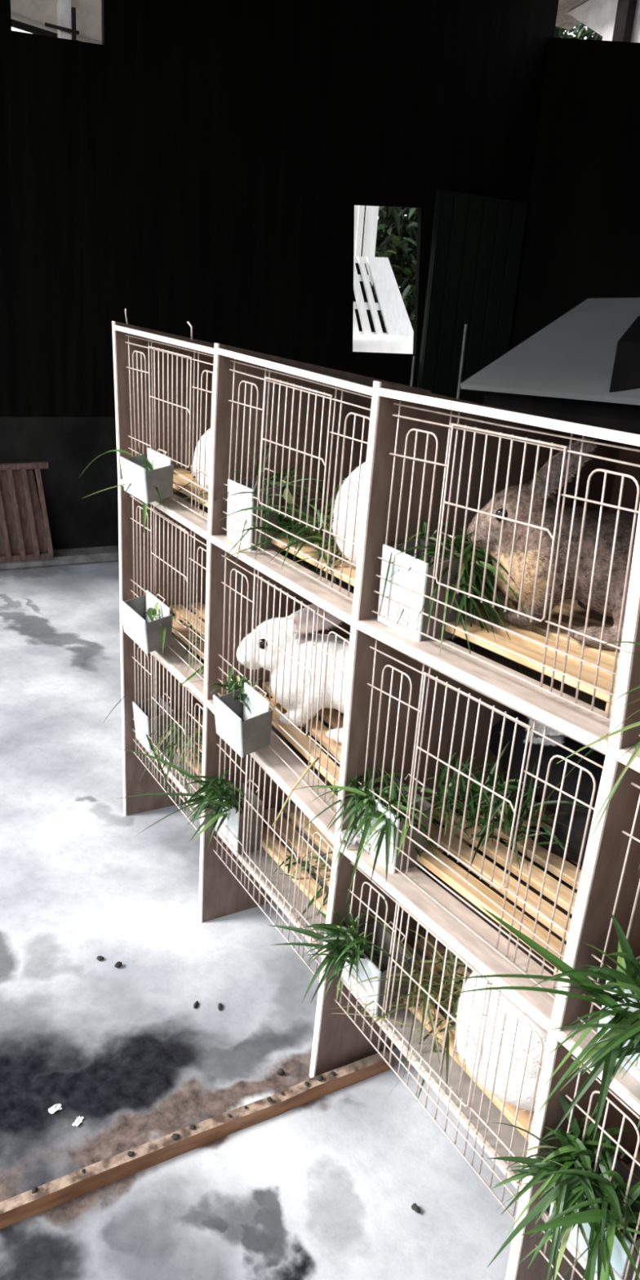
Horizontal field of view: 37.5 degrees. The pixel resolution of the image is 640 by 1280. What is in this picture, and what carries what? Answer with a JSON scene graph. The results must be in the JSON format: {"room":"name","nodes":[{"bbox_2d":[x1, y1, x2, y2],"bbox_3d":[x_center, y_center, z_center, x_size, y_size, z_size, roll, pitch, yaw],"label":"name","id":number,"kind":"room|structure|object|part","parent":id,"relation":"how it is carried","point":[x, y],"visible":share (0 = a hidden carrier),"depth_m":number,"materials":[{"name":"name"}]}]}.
{"room":"rabbit barn","nodes":[
{"label":"rabbit barn","id":0,"kind":"room"},
{"bbox_2d":[0,561,519,1279],"bbox_3d":[0.696,0.509,2.547,4.180,0.120,5.800,-8,23,-30],"label":"floor","id":1,"kind":"structure","parent":0,"point":[326,1187],"depth_m":1.61,"materials":[{"name":"concrete"}]},
{"bbox_2d":[48,1103,62,1114],"bbox_3d":[-0.420,0.743,1.492,0.022,0.005,0.013,-9,24,-33],"label":"scrap","id":2,"kind":"object","parent":1,"relation":"on","point":[56,1107],"visible":1,"depth_m":1.49,"materials":[{"name":"paper"}]},
{"bbox_2d":[71,1115,84,1126],"bbox_3d":[-0.378,0.753,1.472,0.011,0.005,0.018,10,21,17],"label":"scrap","id":3,"kind":"object","parent":1,"relation":"on","point":[78,1120],"visible":1,"depth_m":1.47,"materials":[{"name":"paper"}]},
{"bbox_2d":[96,955,103,960],"bbox_3d":[-0.428,0.619,1.830,0.015,0.006,0.014,11,21,18],"label":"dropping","id":4,"kind":"object","parent":1,"relation":"on","point":[99,957],"visible":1,"depth_m":1.83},
{"bbox_2d":[114,961,122,967],"bbox_3d":[-0.389,0.625,1.814,0.014,0.010,0.013,0,20,-11],"label":"dropping","id":5,"kind":"object","parent":1,"relation":"on","point":[118,964],"visible":1,"depth_m":1.81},
{"bbox_2d":[193,1000,199,1008],"bbox_3d":[-0.228,0.670,1.729,0.008,0.006,0.020,6,20,5],"label":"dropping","id":6,"kind":"object","parent":1,"relation":"on","point":[196,1004],"visible":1,"depth_m":1.73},
{"bbox_2d":[0,1048,393,1229],"bbox_3d":[-0.337,0.782,1.366,1.060,0.028,0.025,-8,23,-30],"label":"beam","id":7,"kind":"structure","parent":1,"relation":"on","point":[25,1205],"depth_m":1.43,"materials":[{"name":"wood"}]},
{"bbox_2d":[31,1186,37,1193],"bbox_3d":[-0.403,0.776,1.329,0.007,0.004,0.009,1,20,-9],"label":"crumb","id":8,"kind":"object","parent":7,"relation":"on","point":[34,1188],"visible":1,"depth_m":1.33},
{"bbox_2d":[127,1151,133,1156],"bbox_3d":[-0.280,0.761,1.395,0.010,0.004,0.009,2,20,-7],"label":"crumb","id":9,"kind":"object","parent":7,"relation":"on","point":[130,1153],"visible":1,"depth_m":1.39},
{"bbox_2d":[170,1133,180,1140],"bbox_3d":[-0.218,0.753,1.427,0.013,0.006,0.012,20,25,37],"label":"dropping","id":10,"kind":"object","parent":7,"relation":"on","point":[175,1136],"visible":1,"depth_m":1.43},
{"bbox_2d":[189,1124,195,1129],"bbox_3d":[-0.196,0.748,1.446,0.009,0.004,0.008,2,20,-5],"label":"crumb","id":11,"kind":"object","parent":7,"relation":"on","point":[191,1126],"visible":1,"depth_m":1.45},
{"bbox_2d":[266,1096,271,1102],"bbox_3d":[-0.081,0.735,1.506,0.009,0.004,0.010,-14,27,-41],"label":"crumb","id":12,"kind":"object","parent":7,"relation":"on","point":[268,1099],"visible":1,"depth_m":1.50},
{"bbox_2d":[316,1075,323,1081],"bbox_3d":[0.000,0.723,1.554,0.011,0.006,0.012,19,25,35],"label":"crumb","id":13,"kind":"object","parent":7,"relation":"on","point":[319,1077],"visible":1,"depth_m":1.55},
{"bbox_2d":[217,1003,222,1010],"bbox_3d":[-0.183,0.673,1.729,0.008,0.006,0.020,2,20,-6],"label":"crumb","id":14,"kind":"object","parent":1,"relation":"on","point":[220,1005],"visible":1,"depth_m":1.73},
{"bbox_2d":[276,1068,284,1075],"bbox_3d":[-0.066,0.729,1.590,0.014,0.013,0.009,10,21,15],"label":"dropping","id":15,"kind":"object","parent":1,"relation":"on","point":[281,1072],"visible":1,"depth_m":1.59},
{"bbox_2d":[111,308,639,1279],"bbox_3d":[0.211,0.148,1.523,0.461,1.187,1.966,-8,23,-30],"label":"hutch","id":16,"kind":"object","parent":1,"relation":"on","point":[429,457],"visible":0.76,"depth_m":1.36,"materials":[{"name":"brown laminate"}]},
{"bbox_2d":[120,590,173,653],"bbox_3d":[-0.365,-0.043,1.986,0.067,0.096,0.148,-8,23,-30],"label":"box","id":17,"kind":"object","parent":16,"relation":"hanging from","point":[146,633],"visible":1,"depth_m":1.96,"materials":[{"name":"grey metal"}]},
{"bbox_3d":[-0.390,-0.029,1.977,0.011,0.073,0.148,-8,23,-30],"label":"plate","id":18,"kind":"part","parent":17,"relation":"part of","materials":[{"name":"white plastic"}]},
{"bbox_3d":[-0.344,-0.053,1.996,0.002,0.070,0.132,-8,23,-30],"label":"plate","id":19,"kind":"part","parent":17,"relation":"part of","materials":[{"name":"plastic"}]},
{"bbox_2d":[144,601,173,652],"bbox_3d":[-0.334,-0.034,1.960,0.054,0.079,0.140,-8,23,-30],"label":"bunch","id":20,"kind":"object","parent":17,"relation":"in","point":[151,611],"visible":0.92,"depth_m":1.94,"materials":[{"name":"plant"}]},
{"bbox_2d":[120,448,173,503],"bbox_3d":[-0.345,-0.333,1.884,0.067,0.092,0.138,-8,23,-30],"label":"box","id":21,"kind":"object","parent":16,"relation":"hanging from","point":[143,482],"visible":0.98,"depth_m":1.85,"materials":[{"name":"grey metal"}]},
{"bbox_2d":[80,442,164,532],"bbox_3d":[-0.369,-0.324,1.925,0.105,0.159,0.328,-14,26,-40],"label":"bunch","id":22,"kind":"object","parent":21,"relation":"in","point":[148,464],"visible":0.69,"depth_m":1.88,"materials":[{"name":"plant"}]},
{"bbox_3d":[-0.370,-0.319,1.874,0.011,0.069,0.138,-8,23,-30],"label":"plate","id":23,"kind":"part","parent":21,"relation":"part of","materials":[{"name":"white plastic"}]},
{"bbox_3d":[-0.324,-0.343,1.893,0.002,0.066,0.122,-8,23,-30],"label":"plate","id":24,"kind":"part","parent":21,"relation":"part of","materials":[{"name":"plastic"}]},
{"bbox_2d":[132,693,173,752],"bbox_3d":[-0.392,0.190,2.221,0.072,0.115,0.098,-8,23,-30],"label":"box","id":25,"kind":"object","parent":16,"relation":"hanging from","point":[142,722],"visible":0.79,"depth_m":2.20,"materials":[{"name":"grey metal"}]},
{"bbox_3d":[-0.418,0.205,2.210,0.011,0.092,0.098,-8,23,-30],"label":"plate","id":26,"kind":"part","parent":25,"relation":"part of","materials":[{"name":"white plastic"}]},
{"bbox_2d":[102,694,203,801],"bbox_3d":[-0.317,0.234,2.124,0.220,0.194,0.440,-8,23,-30],"label":"bunch","id":27,"kind":"object","parent":25,"relation":"in","point":[167,746],"visible":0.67,"depth_m":2.07,"materials":[{"name":"plant"}]},
{"bbox_2d":[121,478,208,532],"bbox_3d":[-0.294,-0.272,1.907,0.059,0.021,0.474,-8,23,-30],"label":"shelf","id":28,"kind":"object","parent":16,"relation":"attached to","point":[194,518],"depth_m":1.85,"materials":[{"name":"wood"}]},
{"bbox_3d":[-0.329,0.165,2.041,0.005,0.222,0.206,-8,23,-30],"label":"door","id":29,"kind":"part","parent":16,"relation":"part of","materials":[{"name":"metal"}]},
{"bbox_2d":[136,723,202,807],"bbox_3d":[-0.149,0.281,2.204,0.424,0.012,0.461,-8,23,-30],"label":"tray","id":30,"kind":"object","parent":16,"relation":"on","point":[176,781],"depth_m":2.11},
{"bbox_3d":[-0.310,-0.148,1.935,0.005,0.207,0.207,-8,23,-30],"label":"door","id":31,"kind":"part","parent":16,"relation":"part of","materials":[{"name":"metal"}]},
{"bbox_3d":[-0.294,-0.455,1.836,0.005,0.211,0.222,-8,23,-30],"label":"door","id":32,"kind":"part","parent":16,"relation":"part of","materials":[{"name":"metal"}]},
{"bbox_2d":[152,471,208,512],"bbox_3d":[-0.175,-0.271,1.842,0.263,0.183,0.272,-8,23,-30],"label":"pile","id":33,"kind":"object","parent":16,"relation":"in","point":[193,477],"visible":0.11,"depth_m":1.86,"materials":[{"name":"plant"}]},
{"bbox_2d":[156,638,204,694],"bbox_3d":[-0.312,0.032,2.010,0.059,0.019,0.470,-8,23,-30],"label":"shelf","id":34,"kind":"object","parent":16,"relation":"attached to","point":[169,658],"depth_m":1.95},
{"bbox_2d":[116,749,248,851],"bbox_3d":[-0.277,0.307,1.812,0.280,0.143,0.178,6,20,4],"label":"bunch","id":35,"kind":"object","parent":16,"relation":"in","point":[220,790],"visible":0.99,"depth_m":1.78,"materials":[{"name":"plant"}]},
{"bbox_2d":[165,617,204,687],"bbox_3d":[-0.212,-0.002,1.935,0.202,0.146,0.259,13,22,23],"label":"pile","id":36,"kind":"object","parent":16,"relation":"in","point":[197,671],"visible":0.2,"depth_m":1.92,"materials":[{"name":"plant"}]},
{"bbox_2d":[172,629,204,664],"bbox_3d":[-0.120,0.023,2.127,0.390,0.015,0.470,-8,23,-30],"label":"tray","id":37,"kind":"object","parent":16,"relation":"on","point":[174,635],"depth_m":2.10,"materials":[{"name":"wood"}]},
{"bbox_2d":[173,492,208,513],"bbox_3d":[-0.102,-0.281,2.025,0.390,0.017,0.474,-8,23,-30],"label":"tray","id":38,"kind":"object","parent":16,"relation":"on","point":[180,495],"depth_m":1.98,"materials":[{"name":"wood"}]},
{"bbox_2d":[191,428,210,493],"bbox_3d":[-0.089,-0.366,1.864,0.343,0.190,0.185,-4,22,-22],"label":"rabbit","id":39,"kind":"object","parent":16,"relation":"in","point":[208,432],"visible":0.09,"depth_m":1.79},
{"bbox_2d":[214,779,262,855],"bbox_3d":[-0.157,0.340,1.849,0.061,0.120,0.104,-8,23,-30],"label":"box","id":40,"kind":"object","parent":16,"relation":"hanging from","point":[233,822],"visible":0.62,"depth_m":1.82,"materials":[{"name":"grey metal"}]},
{"bbox_3d":[-0.182,0.354,1.839,0.005,0.097,0.104,-8,23,-30],"label":"plate","id":41,"kind":"part","parent":40,"relation":"part of","materials":[{"name":"plastic"}]},
{"bbox_2d":[213,682,272,757],"bbox_3d":[-0.132,0.133,1.616,0.067,0.096,0.108,-8,23,-30],"label":"box","id":42,"kind":"object","parent":16,"relation":"hanging from","point":[246,733],"visible":1,"depth_m":1.59,"materials":[{"name":"grey metal"}]},
{"bbox_3d":[-0.157,0.147,1.606,0.011,0.073,0.108,-8,23,-30],"label":"plate","id":43,"kind":"part","parent":42,"relation":"part of","materials":[{"name":"white plastic"}]},
{"bbox_2d":[204,664,268,714],"bbox_3d":[-0.141,0.110,1.692,0.147,0.109,0.107,13,22,23],"label":"bunch","id":44,"kind":"object","parent":42,"relation":"in","point":[234,685],"visible":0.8,"depth_m":1.68,"materials":[{"name":"plant"}]},
{"bbox_3d":[-0.111,0.122,1.625,0.002,0.070,0.092,-8,23,-30],"label":"plate","id":45,"kind":"part","parent":42,"relation":"part of","materials":[{"name":"plastic"}]},
{"bbox_2d":[226,467,279,550],"bbox_3d":[-0.114,-0.231,1.640,0.061,0.128,0.096,-8,23,-30],"label":"box","id":46,"kind":"object","parent":16,"relation":"hanging from","point":[243,502],"visible":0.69,"depth_m":1.62,"materials":[{"name":"grey metal"}]},
{"bbox_3d":[-0.139,-0.217,1.630,0.005,0.105,0.096,-8,23,-30],"label":"plate","id":47,"kind":"part","parent":46,"relation":"part of","materials":[{"name":"plastic"}]},
{"bbox_2d":[206,444,330,575],"bbox_3d":[-0.100,-0.224,1.631,0.265,0.209,0.190,15,22,27],"label":"bunch","id":48,"kind":"object","parent":46,"relation":"in","point":[277,482],"visible":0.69,"depth_m":1.60,"materials":[{"name":"plant"}]},
{"bbox_3d":[-0.086,0.334,1.657,0.005,0.218,0.206,-8,23,-30],"label":"door","id":49,"kind":"part","parent":16,"relation":"part of","materials":[{"name":"metal"}]},
{"bbox_2d":[208,698,337,835],"bbox_3d":[-0.069,0.209,1.626,0.059,0.043,0.479,-8,23,-30],"label":"shelf","id":50,"kind":"object","parent":16,"relation":"attached to","point":[276,759],"depth_m":1.57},
{"bbox_2d":[217,813,332,957],"bbox_3d":[0.091,0.437,1.822,0.424,0.012,0.467,-8,23,-30],"label":"tray","id":51,"kind":"object","parent":16,"relation":"on","point":[279,901],"depth_m":1.74,"materials":[{"name":"wood"}]},
{"bbox_2d":[217,473,347,600],"bbox_3d":[0.026,-0.158,1.570,0.364,0.212,0.422,-8,23,-30],"label":"pile","id":52,"kind":"object","parent":16,"relation":"in","point":[286,524],"visible":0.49,"depth_m":1.54,"materials":[{"name":"plant"}]},
{"bbox_3d":[-0.065,0.023,1.548,0.005,0.218,0.209,-8,23,-30],"label":"door","id":53,"kind":"part","parent":16,"relation":"part of","materials":[{"name":"metal"}]},
{"bbox_2d":[213,534,353,616],"bbox_3d":[-0.048,-0.108,1.517,0.059,0.012,0.480,-8,23,-30],"label":"shelf","id":54,"kind":"object","parent":16,"relation":"attached to","point":[335,603],"depth_m":1.48,"materials":[{"name":"wood"}]},
{"bbox_2d":[236,603,350,744],"bbox_3d":[0.068,0.049,1.671,0.449,0.242,0.216,5,20,3],"label":"rabbit","id":55,"kind":"object","parent":16,"relation":"in","point":[340,644],"visible":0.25,"depth_m":1.65},
{"bbox_2d":[271,756,319,826],"bbox_3d":[-0.036,0.237,1.466,0.083,0.100,0.010,-11,25,-37],"label":"dry stalk","id":56,"kind":"object","parent":16,"relation":"hanging from","point":[313,763],"visible":1,"depth_m":1.46,"materials":[{"name":"plant"}]},
{"bbox_3d":[-0.041,-0.284,1.434,0.005,0.206,0.208,-8,23,-30],"label":"door","id":57,"kind":"part","parent":16,"relation":"part of","materials":[{"name":"metal"}]},
{"bbox_2d":[272,840,333,921],"bbox_3d":[-0.011,0.433,1.716,0.151,0.071,0.174,-8,23,-30],"label":"pile","id":58,"kind":"object","parent":16,"relation":"on","point":[289,857],"visible":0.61,"depth_m":1.74,"materials":[{"name":"plant"}]},
{"bbox_2d":[271,708,343,796],"bbox_3d":[0.123,0.200,1.743,0.390,0.039,0.479,-8,23,-30],"label":"tray","id":59,"kind":"object","parent":16,"relation":"on","point":[300,764],"depth_m":1.66,"materials":[{"name":"wood"}]},
{"bbox_2d":[276,551,354,593],"bbox_3d":[0.144,-0.117,1.634,0.390,0.008,0.480,-8,23,-30],"label":"tray","id":60,"kind":"object","parent":16,"relation":"on","point":[313,568],"depth_m":1.59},
{"bbox_2d":[331,462,365,564],"bbox_3d":[0.191,-0.213,1.444,0.381,0.231,0.220,-7,23,-29],"label":"rabbit","id":61,"kind":"object","parent":16,"relation":"in","point":[354,474],"visible":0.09,"depth_m":1.36},
{"bbox_2d":[340,829,360,846],"bbox_3d":[0.048,0.291,1.399,0.035,0.021,0.023,-9,24,-32],"label":"scrap","id":62,"kind":"object","parent":16,"relation":"on","point":[342,833],"visible":0.59,"depth_m":1.39,"materials":[{"name":"paper"}]},
{"bbox_2d":[341,920,413,1019],"bbox_3d":[0.089,0.502,1.461,0.067,0.112,0.100,-8,23,-30],"label":"box","id":63,"kind":"object","parent":16,"relation":"hanging from","point":[379,987],"visible":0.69,"depth_m":1.44,"materials":[{"name":"grey metal"}]},
{"bbox_2d":[267,899,394,1003],"bbox_3d":[0.018,0.488,1.443,0.208,0.158,0.134,11,21,19],"label":"bunch","id":64,"kind":"object","parent":63,"relation":"in","point":[347,939],"visible":0.98,"depth_m":1.42,"materials":[{"name":"plant"}]},
{"bbox_3d":[0.062,0.517,1.450,0.006,0.089,0.100,-8,23,-30],"label":"plate","id":65,"kind":"part","parent":63,"relation":"part of","materials":[{"name":"plastic"}]},
{"bbox_2d":[356,773,433,873],"bbox_3d":[0.109,0.260,1.370,0.067,0.115,0.100,-8,23,-30],"label":"box","id":66,"kind":"object","parent":16,"relation":"hanging from","point":[417,837],"visible":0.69,"depth_m":1.34,"materials":[{"name":"grey metal"}]},
{"bbox_2d":[284,758,439,911],"bbox_3d":[0.086,0.274,1.380,0.199,0.218,0.241,-8,23,-30],"label":"bunch","id":67,"kind":"object","parent":66,"relation":"in","point":[357,805],"visible":0.9,"depth_m":1.34,"materials":[{"name":"plant"}]},
{"bbox_3d":[0.082,0.274,1.359,0.006,0.092,0.100,-8,23,-30],"label":"plate","id":68,"kind":"part","parent":66,"relation":"part of","materials":[{"name":"plastic"}]},
{"bbox_2d":[331,909,473,1102],"bbox_3d":[0.203,0.532,1.432,0.358,0.277,0.314,-8,23,-30],"label":"grass","id":69,"kind":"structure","parent":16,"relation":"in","point":[445,992],"depth_m":1.39,"materials":[{"name":"plant"}]},
{"bbox_2d":[377,530,463,641],"bbox_3d":[0.134,-0.076,1.248,0.066,0.130,0.098,-8,23,-30],"label":"box","id":70,"kind":"object","parent":16,"relation":"hanging from","point":[422,584],"visible":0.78,"depth_m":1.23,"materials":[{"name":"grey metal"}]},
{"bbox_3d":[0.107,-0.062,1.237,0.005,0.107,0.098,-8,23,-30],"label":"plate","id":71,"kind":"part","parent":70,"relation":"part of","materials":[{"name":"plastic"}]},
{"bbox_2d":[377,520,531,671],"bbox_3d":[0.175,-0.051,1.247,0.201,0.224,0.222,4,20,0],"label":"bunch","id":72,"kind":"object","parent":70,"relation":"in","point":[477,571],"visible":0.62,"depth_m":1.20,"materials":[{"name":"plant"}]},
{"bbox_3d":[0.152,0.490,1.277,0.005,0.216,0.195,-8,23,-30],"label":"door","id":73,"kind":"part","parent":16,"relation":"part of","materials":[{"name":"metal"}]},
{"bbox_2d":[341,938,533,1191],"bbox_3d":[0.330,0.593,1.441,0.424,0.012,0.460,-8,23,-30],"label":"tray","id":74,"kind":"object","parent":16,"relation":"on","point":[488,1145],"depth_m":1.31,"materials":[{"name":"metal"}]},
{"bbox_2d":[342,840,558,1019],"bbox_3d":[0.170,0.366,1.246,0.059,0.039,0.447,-8,23,-30],"label":"shelf","id":75,"kind":"object","parent":16,"relation":"attached to","point":[440,913],"depth_m":1.22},
{"bbox_3d":[0.177,0.173,1.161,0.005,0.234,0.197,-8,23,-30],"label":"door","id":76,"kind":"part","parent":16,"relation":"part of","materials":[{"name":"metal"}]},
{"bbox_2d":[360,617,611,741],"bbox_3d":[0.195,0.039,1.127,0.059,0.035,0.458,-8,23,-30],"label":"shelf","id":77,"kind":"object","parent":16,"relation":"attached to","point":[535,700],"depth_m":1.09,"materials":[{"name":"wood"}]},
{"bbox_2d":[416,813,582,975],"bbox_3d":[0.363,0.357,1.363,0.390,0.035,0.447,-8,23,-30],"label":"tray","id":78,"kind":"object","parent":16,"relation":"on","point":[468,911],"depth_m":1.31,"materials":[{"name":"wood"}]},
{"bbox_2d":[453,968,547,1111],"bbox_3d":[0.382,0.497,1.298,0.432,0.237,0.247,-3,21,-20],"label":"rabbit","id":79,"kind":"object","parent":16,"relation":"in","point":[522,1033],"visible":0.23,"depth_m":1.19},
{"bbox_3d":[0.197,-0.132,1.054,0.005,0.199,0.195,-8,23,-30],"label":"door","id":80,"kind":"part","parent":16,"relation":"part of","materials":[{"name":"metal"}]},
{"bbox_2d":[413,740,594,879],"bbox_3d":[0.248,0.220,1.343,0.253,0.158,0.279,-8,23,-30],"label":"grass","id":81,"kind":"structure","parent":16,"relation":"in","point":[473,801],"depth_m":1.33,"materials":[{"name":"plant"}]},
{"bbox_2d":[446,637,606,711],"bbox_3d":[0.387,0.030,1.244,0.390,0.031,0.458,-8,23,-30],"label":"tray","id":82,"kind":"object","parent":16,"relation":"on","point":[531,675],"depth_m":1.16,"materials":[{"name":"wood"}]},
{"bbox_2d":[486,711,605,866],"bbox_3d":[0.399,0.205,1.394,0.186,0.190,0.366,-9,24,-32],"label":"rabbit","id":83,"kind":"object","parent":16,"relation":"in","point":[550,748],"visible":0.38,"depth_m":1.37},
{"bbox_2d":[466,437,638,651],"bbox_3d":[0.379,-0.126,1.183,0.384,0.246,0.193,13,22,23],"label":"rabbit","id":84,"kind":"object","parent":16,"relation":"on","point":[608,521],"visible":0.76,"depth_m":1.16},
{"bbox_2d":[531,640,639,869],"bbox_3d":[0.314,0.120,0.838,0.236,0.228,0.227,-8,23,-30],"label":"bunch","id":85,"kind":"object","parent":16,"relation":"in","point":[637,750],"visible":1,"depth_m":0.81,"materials":[{"name":"plant"}]},
{"bbox_2d":[541,1161,639,1279],"bbox_3d":[0.566,0.747,1.064,0.424,0.012,0.455,-8,23,-30],"label":"tray","id":86,"kind":"object","parent":16,"relation":"on","point":[544,1217],"depth_m":1.12,"materials":[{"name":"plastic"}]},
{"bbox_2d":[548,1146,639,1279],"bbox_3d":[0.331,0.657,1.079,0.072,0.116,0.109,-8,23,-30],"label":"box","id":87,"kind":"object","parent":16,"relation":"hanging from","point":[619,1260],"visible":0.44,"depth_m":1.06,"materials":[{"name":"grey metal"}]},
{"bbox_2d":[487,1093,639,1279],"bbox_3d":[0.284,0.649,1.056,0.207,0.247,0.273,-8,23,-30],"label":"bunch","id":88,"kind":"object","parent":87,"relation":"in","point":[571,1174],"visible":0.97,"depth_m":1.02,"materials":[{"name":"plant"}]},
{"bbox_3d":[0.302,0.671,1.067,0.006,0.093,0.109,-8,23,-30],"label":"plate","id":89,"kind":"part","parent":87,"relation":"part of","materials":[{"name":"white plastic"}]},
{"bbox_2d":[561,1013,639,1100],"bbox_3d":[0.406,0.501,0.866,0.059,0.024,0.460,-8,23,-30],"label":"shelf","id":90,"kind":"object","parent":16,"relation":"attached to","point":[627,1087],"depth_m":1.00,"materials":[{"name":"wood"}]},
{"bbox_2d":[597,955,639,1081],"bbox_3d":[0.359,0.393,0.970,0.072,0.120,0.114,-8,23,-30],"label":"box","id":91,"kind":"object","parent":16,"relation":"hanging from","point":[633,1072],"visible":0.2,"depth_m":0.98,"materials":[{"name":"grey metal"}]},
{"bbox_2d":[438,906,639,1142],"bbox_3d":[0.260,0.389,0.907,0.265,0.221,0.239,3,20,-3],"label":"bunch","id":92,"kind":"object","parent":91,"relation":"in","point":[624,1025],"visible":0.99,"depth_m":0.92,"materials":[{"name":"plant"}]},
{"bbox_3d":[0.544,0.177,1.407,0.008,0.876,0.471,-8,23,-30],"label":"panel","id":93,"kind":"part","parent":16,"relation":"part of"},
{"bbox_2d":[621,744,639,758],"bbox_3d":[0.432,0.177,0.746,0.059,0.022,0.454,-8,23,-30],"label":"shelf","id":94,"kind":"object","parent":16,"relation":"attached to","point":[624,748],"depth_m":0.91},
{"bbox_3d":[0.388,0.632,0.899,0.005,0.224,0.198,-8,23,-30],"label":"door","id":95,"kind":"part","parent":16,"relation":"part of","materials":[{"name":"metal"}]},
{"bbox_2d":[409,355,415,386],"bbox_3d":[0.304,-0.524,3.578,0.013,1.065,0.010,18,24,33],"label":"pole","id":96,"kind":"object","parent":1,"relation":"on","point":[414,357],"visible":0.21,"depth_m":3.41,"materials":[{"name":"metal"}]},
{"bbox_2d":[411,1203,421,1213],"bbox_3d":[0.140,0.826,1.369,0.018,0.010,0.010,22,26,40],"label":"dropping","id":97,"kind":"object","parent":1,"relation":"on","point":[414,1206],"visible":1,"depth_m":1.36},
{"bbox_2d":[456,324,467,399],"bbox_3d":[0.447,-0.493,3.336,0.013,1.190,0.010,18,24,33],"label":"pole","id":98,"kind":"object","parent":1,"relation":"on","point":[465,325],"visible":0.21,"depth_m":3.17,"materials":[{"name":"metal"}]},
{"bbox_2d":[460,297,639,435],"bbox_3d":[0.768,-0.141,2.203,0.654,1.344,1.304,-8,23,-30],"label":"table","id":99,"kind":"object","parent":1,"relation":"on","point":[563,371],"visible":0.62,"depth_m":2.12,"materials":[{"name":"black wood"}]},
{"bbox_2d":[608,315,639,392],"bbox_3d":[0.761,-0.560,1.878,0.300,0.146,0.260,12,21,21],"label":"box","id":100,"kind":"object","parent":99,"relation":"on","point":[625,375],"visible":1,"depth_m":1.82,"materials":[{"name":"black wood"}]},
{"bbox_2d":[0,0,559,417],"bbox_3d":[-0.623,-1.931,4.239,4.080,3.125,0.030,-8,23,-30],"label":"wall","id":101,"kind":"structure","parent":0,"point":[206,164],"depth_m":4.29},
{"bbox_2d":[0,416,118,549],"bbox_3d":[-1.654,-0.651,4.088,1.760,0.625,0.012,-8,23,-30],"label":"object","id":102,"kind":"structure","parent":101,"relation":"attached to","point":[68,445],"depth_m":4.36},
{"bbox_2d":[0,545,119,570],"bbox_3d":[-1.318,-0.368,4.317,2.500,0.045,0.169,-8,23,-30],"label":"trim","id":103,"kind":"structure","parent":101,"relation":"attached to","point":[79,556],"depth_m":4.37,"materials":[{"name":"concrete"}]},
{"bbox_2d":[0,461,53,561],"bbox_3d":[-1.523,-0.545,4.083,0.716,0.421,0.111,-8,23,-30],"label":"slatted panel","id":104,"kind":"object","parent":103,"relation":"on","point":[24,532],"visible":1,"depth_m":4.20,"materials":[{"name":"red wood"}]},
{"bbox_3d":[-1.530,-0.736,4.051,0.716,0.042,0.026,-8,23,-30],"label":"rail","id":105,"kind":"part","parent":104,"relation":"part of","materials":[{"name":"red wood"}]},
{"bbox_3d":[-1.523,-0.347,4.119,0.705,0.026,0.024,-8,23,-30],"label":"rail","id":106,"kind":"part","parent":104,"relation":"part of","materials":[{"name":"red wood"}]},
{"bbox_2d":[416,189,527,404],"bbox_3d":[0.799,-1.491,5.266,0.595,1.800,0.033,-8,23,-30],"label":"door","id":107,"kind":"structure","parent":101,"relation":"in","point":[477,241],"depth_m":5.09,"materials":[{"name":"wood"}]},
{"bbox_2d":[508,36,639,351],"bbox_3d":[2.537,-1.255,2.982,0.030,3.150,5.600,-8,23,-30],"label":"wall","id":108,"kind":"structure","parent":0,"point":[581,240],"depth_m":4.79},
{"label":"outside","id":109,"kind":"structure","parent":0,"visible":0},
{"bbox_3d":[-0.523,0.628,2.455,60.000,0.190,60.000,-8,23,-30],"label":"ground","id":110,"kind":"structure","parent":109,"visible":0},
{"bbox_2d":[10,0,102,44],"bbox_3d":[-1.254,-2.103,5.016,1.103,3.092,0.620,-8,23,-30],"label":"window","id":111,"kind":"structure","parent":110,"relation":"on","point":[81,20],"depth_m":4.77,"materials":[{"name":"black wood"}]},
{"bbox_3d":[-1.321,-3.118,4.897,1.103,0.145,0.022,-8,23,-30],"label":"rail","id":112,"kind":"part","parent":111,"relation":"part of","materials":[{"name":"black wood"}]},
{"bbox_3d":[-1.375,-1.983,5.164,0.055,2.750,0.055,-8,23,-30],"label":"post","id":113,"kind":"part","parent":111,"relation":"part of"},
{"bbox_2d":[353,204,378,285],"bbox_3d":[0.208,-2.217,6.356,0.290,2.600,0.050,-8,23,-30],"label":"post","id":114,"kind":"object","parent":110,"relation":"on","point":[371,211],"visible":0.02,"depth_m":6.20,"materials":[{"name":"white paint"}]},
{"bbox_2d":[360,205,417,333],"bbox_3d":[0.893,-3.548,9.125,2.210,3.321,1.984,-11,25,-36],"label":"tree","id":115,"kind":"object","parent":110,"relation":"on","point":[397,233],"visible":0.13,"depth_m":8.47,"materials":[{"name":"green plant"}]},
{"bbox_2d":[554,22,602,39],"bbox_3d":[2.520,-4.676,10.862,1.399,4.476,2.072,-8,23,-30],"label":"tree","id":116,"kind":"object","parent":110,"relation":"on","point":[582,32],"visible":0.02,"depth_m":9.80,"materials":[{"name":"green plant"}]},
{"bbox_2d":[555,0,639,42],"bbox_3d":[2.150,-2.828,6.813,1.090,3.705,1.556,-8,23,-30],"label":"outbuilding","id":117,"kind":"structure","parent":110,"relation":"on","point":[616,20],"depth_m":6.36,"materials":[{"name":"concrete"}]},
{"bbox_3d":[1.888,-2.657,6.662,0.070,3.450,0.100,-8,23,-30],"label":"post","id":118,"kind":"part","parent":117,"relation":"part of","materials":[{"name":"black wood"}]},
{"bbox_3d":[0.372,-1.337,6.306,1.800,1.005,0.550,-8,23,-30],"label":"block","id":119,"kind":"object","parent":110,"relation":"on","visible":0},
{"bbox_2d":[352,334,413,354],"bbox_3d":[0.217,-1.887,6.035,1.012,0.193,0.191,-13,26,-39],"label":"sheet","id":120,"kind":"object","parent":119,"relation":"on","point":[389,344],"visible":0.36,"depth_m":6.10,"materials":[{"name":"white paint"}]},
{"bbox_2d":[352,256,413,340],"bbox_3d":[0.354,-2.251,6.185,0.567,0.500,0.246,-6,22,-25],"label":"bench","id":121,"kind":"object","parent":120,"relation":"on","point":[367,320],"visible":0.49,"depth_m":6.15,"materials":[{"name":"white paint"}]}
]}

